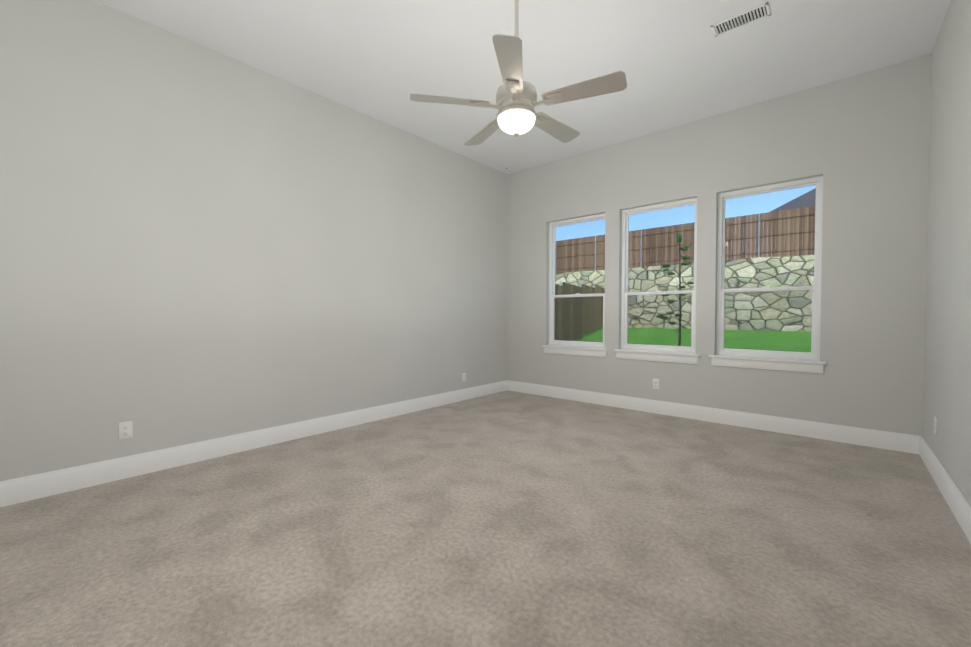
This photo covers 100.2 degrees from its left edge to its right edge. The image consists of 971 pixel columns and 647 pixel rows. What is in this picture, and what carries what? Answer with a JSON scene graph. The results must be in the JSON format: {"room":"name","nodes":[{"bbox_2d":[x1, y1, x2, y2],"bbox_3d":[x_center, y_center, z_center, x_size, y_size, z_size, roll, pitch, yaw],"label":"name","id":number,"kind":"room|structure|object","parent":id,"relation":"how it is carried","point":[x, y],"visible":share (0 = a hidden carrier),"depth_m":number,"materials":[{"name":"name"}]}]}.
{"room":"empty bedroom","nodes":[
{"label":"empty bedroom","id":0,"kind":"room"},
{"bbox_2d":[0,0,506,480],"bbox_3d":[-1.598,-0.552,3.913,0.150,3.185,5.990,1,2,41],"label":"wall","id":1,"kind":"structure","parent":0,"point":[198,242],"depth_m":3.13,"materials":[{"name":"beige paint"}]},
{"bbox_2d":[119,421,132,439],"bbox_3d":[-2.482,0.737,2.803,0.009,0.116,0.072,1,2,41],"label":"electrical outlet","id":2,"kind":"object","parent":1,"relation":"attached to","point":[125,430],"visible":1,"depth_m":2.80,"materials":[{"name":"white plastic"}]},
{"bbox_2d":[0,380,506,506],"bbox_3d":[-1.541,0.968,3.888,0.016,0.148,5.674,1,2,41],"label":"baseboard","id":3,"kind":"structure","parent":1,"relation":"attached to","point":[29,488],"depth_m":3.12,"materials":[{"name":"white wood"}]},
{"bbox_2d":[462,373,465,381],"bbox_3d":[-0.283,0.708,5.337,0.009,0.116,0.072,1,2,41],"label":"electrical outlet","id":4,"kind":"object","parent":1,"relation":"attached to","point":[463,377],"visible":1,"depth_m":5.33,"materials":[{"name":"white plastic"}]},
{"bbox_2d":[0,390,970,646],"bbox_3d":[0.056,1.134,2.517,4.530,0.120,5.990,1,2,41],"label":"floor","id":5,"kind":"structure","parent":0,"point":[507,518],"depth_m":2.01,"materials":[{"name":"carpet"}]},
{"bbox_2d":[96,0,950,173],"bbox_3d":[0.056,-2.170,2.439,4.530,0.120,5.990,1,2,41],"label":"ceiling","id":6,"kind":"structure","parent":0,"point":[678,62],"depth_m":3.18,"materials":[{"name":"white paint"}]},
{"bbox_2d":[410,0,626,145],"bbox_3d":[0.221,-1.626,2.499,1.240,0.970,1.205,1,2,41],"label":"fan","id":7,"kind":"object","parent":6,"relation":"hanging from","point":[517,102],"visible":1,"depth_m":2.38,"materials":[{"name":"metal"}]},
{"bbox_2d":[710,2,770,36],"bbox_3d":[1.779,-2.114,2.839,0.340,0.011,0.150,1,2,41],"label":"ceiling vent","id":8,"kind":"object","parent":6,"relation":"in","point":[757,13],"visible":1,"depth_m":2.83,"materials":[{"name":"white metal"}]},
{"bbox_2d":[507,54,931,435],"bbox_3d":[1.970,-0.570,4.683,4.230,3.185,0.150,1,2,41],"label":"wall","id":9,"kind":"structure","parent":0,"point":[859,143],"depth_m":3.81,"materials":[{"name":"beige paint"}]},
{"bbox_2d":[542,213,607,357],"bbox_3d":[1.195,-0.489,5.341,0.940,1.803,0.195,1,2,41],"label":"window","id":10,"kind":"structure","parent":9,"relation":"in","point":[592,348],"depth_m":5.41,"materials":[{"name":"clear glass"}]},
{"bbox_2d":[653,379,658,388],"bbox_3d":[1.942,0.689,4.632,0.072,0.116,0.009,1,2,41],"label":"electrical outlet","id":11,"kind":"object","parent":9,"relation":"attached to","point":[655,383],"visible":1,"depth_m":4.63,"materials":[{"name":"white plastic"}]},
{"bbox_2d":[614,198,699,363],"bbox_3d":[1.973,-0.473,4.666,0.940,1.803,0.195,1,2,41],"label":"window","id":12,"kind":"structure","parent":9,"relation":"in","point":[664,352],"depth_m":4.71,"materials":[{"name":"clear glass"}]},
{"bbox_2d":[507,380,921,453],"bbox_3d":[1.915,0.950,4.656,4.230,0.148,0.016,1,2,41],"label":"baseboard","id":13,"kind":"structure","parent":9,"relation":"attached to","point":[906,443],"depth_m":4.07,"materials":[{"name":"white wood"}]},
{"bbox_2d":[709,176,825,373],"bbox_3d":[2.751,-0.458,3.991,0.940,1.803,0.195,1,2,41],"label":"window","id":14,"kind":"structure","parent":9,"relation":"in","point":[797,361],"depth_m":3.99,"materials":[{"name":"clear glass"}]},
{"bbox_2d":[922,0,970,506],"bbox_3d":[1.710,-0.484,1.043,0.150,3.185,5.990,1,2,41],"label":"wall","id":15,"kind":"structure","parent":0,"point":[947,377],"depth_m":2.55,"materials":[{"name":"beige paint"}]},
{"bbox_2d":[934,416,936,433],"bbox_3d":[3.128,0.707,2.827,0.009,0.116,0.072,1,2,41],"label":"electrical outlet","id":16,"kind":"object","parent":15,"relation":"attached to","point":[935,424],"visible":0.98,"depth_m":2.81,"materials":[{"name":"white plastic"}]},
{"bbox_2d":[919,437,970,543],"bbox_3d":[1.642,1.032,1.127,0.016,0.148,5.674,1,2,41],"label":"baseboard","id":17,"kind":"structure","parent":15,"relation":"attached to","point":[958,504],"depth_m":2.42,"materials":[{"name":"white wood"}]},
{"label":"outside","id":18,"kind":"structure","parent":0,"visible":0},
{"bbox_2d":[573,327,810,351],"bbox_3d":[23.403,-1.218,32.602,80.000,3.569,70.090,1,2,41],"label":"lawn","id":19,"kind":"structure","parent":18,"point":[776,342],"depth_m":13.73,"materials":[{"name":"green plant"}]},
{"bbox_2d":[555,282,604,340],"bbox_3d":[2.866,-0.344,13.505,0.098,2.408,14.387,1,1,25],"label":"fence","id":20,"kind":"object","parent":19,"relation":"on","point":[573,288],"depth_m":13.83,"materials":[{"name":"brown wood"}]},
{"bbox_2d":[656,233,693,345],"bbox_3d":[2.691,-0.071,5.738,0.585,2.390,0.469,1,2,41],"label":"tree","id":21,"kind":"object","parent":19,"relation":"on","point":[679,240],"depth_m":5.68,"materials":[{"name":"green plant"}]},
{"bbox_2d":[555,255,813,331],"bbox_3d":[9.980,-1.204,17.130,80.000,2.903,0.950,1,2,41],"label":"stone wall","id":22,"kind":"structure","parent":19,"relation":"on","point":[666,280],"depth_m":16.45,"materials":[{"name":"beige stone"}]},
{"bbox_2d":[555,206,814,273],"bbox_3d":[10.320,-3.596,17.487,60.028,1.890,0.098,1,2,41],"label":"fence","id":23,"kind":"object","parent":19,"relation":"on","point":[634,255],"depth_m":18.35,"materials":[{"name":"brown wood"}]},
{"bbox_2d":[770,188,815,255],"bbox_3d":[26.122,-6.645,23.553,15.200,7.700,13.000,1,2,41],"label":"house","id":24,"kind":"structure","parent":19,"relation":"on","point":[809,196],"depth_m":23.36,"materials":[{"name":"grey"}]}
]}

